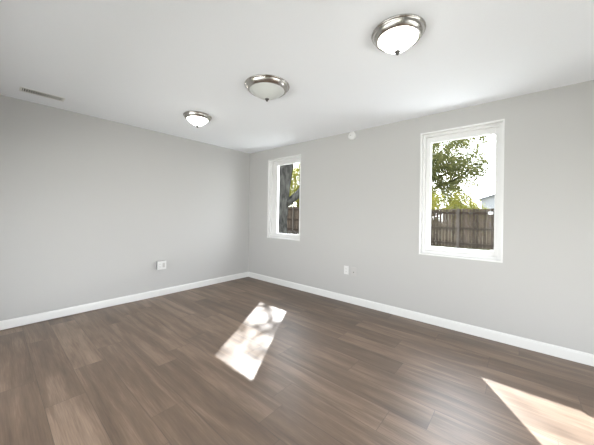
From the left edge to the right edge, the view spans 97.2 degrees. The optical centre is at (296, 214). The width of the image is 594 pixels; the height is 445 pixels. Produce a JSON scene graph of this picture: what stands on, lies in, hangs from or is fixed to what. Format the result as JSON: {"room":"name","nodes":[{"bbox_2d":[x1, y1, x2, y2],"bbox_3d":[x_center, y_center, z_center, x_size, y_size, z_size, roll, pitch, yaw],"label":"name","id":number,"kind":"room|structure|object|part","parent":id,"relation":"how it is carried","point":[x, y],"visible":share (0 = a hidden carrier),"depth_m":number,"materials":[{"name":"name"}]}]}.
{"room":"empty living room","nodes":[
{"label":"empty living room","id":0,"kind":"room"},
{"bbox_2d":[0,95,249,329],"bbox_3d":[-2.271,0.000,3.765,0.150,2.440,3.900,1,0,40],"label":"wall","id":1,"kind":"structure","parent":0,"point":[90,206],"depth_m":3.39,"materials":[{"name":"grey paint"}]},
{"bbox_2d":[0,272,247,329],"bbox_3d":[-2.230,1.170,3.706,0.014,0.096,3.885,1,0,40],"label":"baseboard","id":2,"kind":"structure","parent":1,"relation":"attached to","point":[5,324],"depth_m":3.42,"materials":[{"name":"white paint"}]},
{"bbox_2d":[156,261,165,269],"bbox_3d":[-2.025,0.761,3.912,0.049,0.124,0.127,1,0,40],"label":"wall outlet","id":3,"kind":"object","parent":1,"relation":"attached to","point":[160,265],"visible":1,"depth_m":3.88,"materials":[{"name":"grey plastic"}]},
{"bbox_2d":[0,277,593,444],"bbox_3d":[-0.102,1.313,1.900,5.900,0.120,4.200,1,0,40],"label":"floor","id":4,"kind":"structure","parent":0,"point":[246,360],"depth_m":1.99,"materials":[{"name":"brown wood"}]},
{"bbox_2d":[0,0,593,153],"bbox_3d":[-0.064,-1.247,1.900,5.900,0.120,4.200,1,0,40],"label":"ceiling","id":5,"kind":"structure","parent":0,"point":[145,64],"depth_m":2.00,"materials":[{"name":"white paint"}]},
{"bbox_2d":[19,87,64,101],"bbox_3d":[-2.601,-1.223,2.682,0.132,0.003,0.330,1,0,40],"label":"ceiling vent","id":6,"kind":"object","parent":5,"relation":"in","point":[22,89],"visible":1,"depth_m":2.67,"materials":[{"name":"grey metal"}]},
{"bbox_2d":[183,111,211,127],"bbox_3d":[-1.218,-1.131,3.211,0.330,0.147,0.330,1,0,40],"label":"ceiling light","id":7,"kind":"object","parent":5,"relation":"attached to","point":[197,118],"visible":1,"depth_m":3.13,"materials":[{"name":"white glass"}]},
{"bbox_2d":[244,74,289,101],"bbox_3d":[-0.277,-1.117,2.429,0.416,0.147,0.416,1,0,40],"label":"ceiling light","id":8,"kind":"object","parent":5,"relation":"attached to","point":[266,87],"visible":1,"depth_m":2.33,"materials":[{"name":"white glass"}]},
{"bbox_2d":[371,13,425,54],"bbox_3d":[0.651,-1.103,1.696,0.330,0.147,0.330,1,0,40],"label":"ceiling light","id":9,"kind":"object","parent":5,"relation":"attached to","point":[395,34],"visible":1,"depth_m":1.62,"materials":[{"name":"white glass"}]},
{"bbox_2d":[248,80,593,353],"bbox_3d":[1.231,0.052,3.441,5.600,2.440,0.150,1,0,40],"label":"wall","id":10,"kind":"structure","parent":0,"point":[360,196],"depth_m":2.86,"materials":[{"name":"grey paint"}]},
{"bbox_2d":[267,154,300,240],"bbox_3d":[-0.195,-0.279,4.656,0.785,1.438,0.157,1,0,40],"label":"window","id":11,"kind":"structure","parent":10,"relation":"in","point":[274,165],"depth_m":4.83,"materials":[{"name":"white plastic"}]},
{"bbox_2d":[344,266,348,274],"bbox_3d":[0.709,0.805,3.771,0.074,0.120,0.010,1,0,40],"label":"wall outlet","id":12,"kind":"object","parent":10,"relation":"attached to","point":[346,268],"visible":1,"depth_m":3.77,"materials":[{"name":"white plastic"}]},
{"bbox_2d":[348,131,355,139],"bbox_3d":[0.778,-1.113,3.720,0.120,0.120,0.036,1,0,40],"label":"smoke detector","id":13,"kind":"object","parent":10,"relation":"attached to","point":[352,135],"visible":1,"depth_m":3.71,"materials":[{"name":"white plastic"}]},
{"bbox_2d":[351,267,355,275],"bbox_3d":[0.798,0.811,3.690,0.076,0.120,0.017,1,0,40],"label":"cable plate","id":14,"kind":"object","parent":10,"relation":"attached to","point":[353,269],"visible":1,"depth_m":3.69,"materials":[{"name":"grey plastic"}]},
{"bbox_2d":[248,272,593,366],"bbox_3d":[1.166,1.221,3.374,5.585,0.098,0.014,1,0,40],"label":"baseboard","id":15,"kind":"structure","parent":10,"relation":"attached to","point":[545,348],"depth_m":2.88,"materials":[{"name":"white paint"}]},
{"bbox_2d":[419,119,504,262],"bbox_3d":[1.819,-0.237,2.940,0.791,1.444,0.157,1,0,40],"label":"window","id":16,"kind":"structure","parent":10,"relation":"in","point":[497,127],"depth_m":2.91,"materials":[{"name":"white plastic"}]},
{"label":"outside","id":17,"kind":"structure","parent":0,"visible":0},
{"bbox_2d":[288,230,493,250],"bbox_3d":[16.076,1.547,36.765,75.000,1.487,69.840,1,0,40],"label":"ground","id":18,"kind":"structure","parent":17,"point":[451,230],"depth_m":12.70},
{"bbox_2d":[279,164,299,233],"bbox_3d":[0.707,-3.520,12.051,6.390,10.477,5.364,1,0,-8],"label":"shade tree","id":19,"kind":"object","parent":18,"relation":"on","point":[285,172],"visible":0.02,"depth_m":11.79,"materials":[{"name":"grey plant"}]},
{"bbox_2d":[287,230,298,233],"bbox_3d":[-2.496,1.239,16.512,11.137,0.614,7.243,1,0,40],"label":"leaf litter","id":20,"kind":"object","parent":18,"relation":"on","point":[289,231],"visible":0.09,"depth_m":18.05,"materials":[{"name":"white"}]},
{"bbox_2d":[289,163,299,206],"bbox_3d":[0.258,-2.499,24.261,6.089,7.759,5.327,1,0,9],"label":"tree","id":21,"kind":"object","parent":18,"relation":"on","point":[296,170],"visible":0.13,"depth_m":23.14,"materials":[{"name":"green plant"}]},
{"bbox_2d":[287,207,493,248],"bbox_3d":[5.741,0.600,14.327,26.525,2.518,0.100,1,0,40],"label":"wooden fence","id":22,"kind":"object","parent":18,"relation":"on","point":[440,230],"visible":0.12,"depth_m":12.57,"materials":[{"name":"brown wood"}]},
{"bbox_3d":[-1.273,0.312,20.352,2.627,1.946,0.024,1,0,40],"label":"picket panel","id":23,"kind":"part","parent":22,"relation":"part of","materials":[{"name":"brown wood"}]},
{"bbox_3d":[-0.291,0.436,19.469,0.100,1.990,0.100,1,0,40],"label":"post","id":24,"kind":"part","parent":22,"relation":"part of","materials":[{"name":"brown wood"}]},
{"bbox_3d":[0.738,0.397,18.637,2.628,1.854,0.024,1,0,40],"label":"picket panel","id":25,"kind":"part","parent":22,"relation":"part of","materials":[{"name":"brown wood"}]},
{"bbox_3d":[6.735,1.381,13.470,2.542,0.126,0.040,1,0,40],"label":"rail","id":26,"kind":"part","parent":22,"relation":"part of","materials":[{"name":"brown wood"}]},
{"bbox_3d":[6.756,-0.079,13.470,2.542,0.126,0.040,1,0,40],"label":"rail","id":27,"kind":"part","parent":22,"relation":"part of","materials":[{"name":"brown wood"}]},
{"bbox_3d":[6.745,0.661,13.470,2.542,0.126,0.040,1,0,40],"label":"rail","id":28,"kind":"part","parent":22,"relation":"part of","materials":[{"name":"brown wood"}]},
{"bbox_3d":[6.769,0.639,13.495,2.628,1.882,0.024,1,0,40],"label":"picket panel","id":29,"kind":"part","parent":22,"relation":"part of","materials":[{"name":"brown wood"}]},
{"bbox_3d":[7.750,0.724,12.613,0.100,1.990,0.100,1,0,40],"label":"post","id":30,"kind":"part","parent":22,"relation":"part of","materials":[{"name":"brown wood"}]},
{"bbox_3d":[8.767,-0.043,11.756,2.542,0.114,0.040,1,0,40],"label":"rail","id":31,"kind":"part","parent":22,"relation":"part of","materials":[{"name":"brown wood"}]},
{"bbox_3d":[8.756,0.697,11.756,2.542,0.114,0.040,1,0,40],"label":"rail","id":32,"kind":"part","parent":22,"relation":"part of","materials":[{"name":"brown wood"}]},
{"bbox_3d":[8.746,1.417,11.756,2.542,0.114,0.040,1,0,40],"label":"rail","id":33,"kind":"part","parent":22,"relation":"part of","materials":[{"name":"brown wood"}]},
{"bbox_3d":[8.779,0.669,11.781,2.629,1.870,0.024,1,0,40],"label":"picket panel","id":34,"kind":"part","parent":22,"relation":"part of","materials":[{"name":"brown wood"}]},
{"bbox_2d":[431,190,449,223],"bbox_3d":[7.321,0.073,14.837,2.218,3.195,1.850,1,0,8],"label":"shrub","id":35,"kind":"object","parent":18,"relation":"on","point":[434,203],"visible":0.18,"depth_m":14.44,"materials":[{"name":"green plant"}]},
{"bbox_2d":[431,134,495,208],"bbox_3d":[9.896,-2.777,17.982,5.216,8.955,7.289,1,0,-32],"label":"leafy tree","id":36,"kind":"object","parent":18,"relation":"on","point":[461,166],"visible":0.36,"depth_m":16.77,"materials":[{"name":"green plant"}]},
{"bbox_2d":[443,189,484,226],"bbox_3d":[9.936,0.081,15.676,2.233,3.164,1.800,1,0,40],"label":"shrub","id":37,"kind":"object","parent":18,"relation":"on","point":[455,195],"visible":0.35,"depth_m":15.54,"materials":[{"name":"green plant"}]},
{"bbox_2d":[459,199,490,236],"bbox_3d":[9.000,0.406,13.461,1.785,2.514,1.484,1,0,16],"label":"shrub","id":38,"kind":"object","parent":18,"relation":"on","point":[470,205],"visible":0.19,"depth_m":13.38,"materials":[{"name":"green plant"}]},
{"bbox_2d":[477,194,494,227],"bbox_3d":[28.585,-0.597,31.283,10.600,5.750,10.600,1,0,40],"label":"house","id":39,"kind":"structure","parent":18,"relation":"on","point":[489,201],"depth_m":30.19,"materials":[{"name":"white"}]}
]}

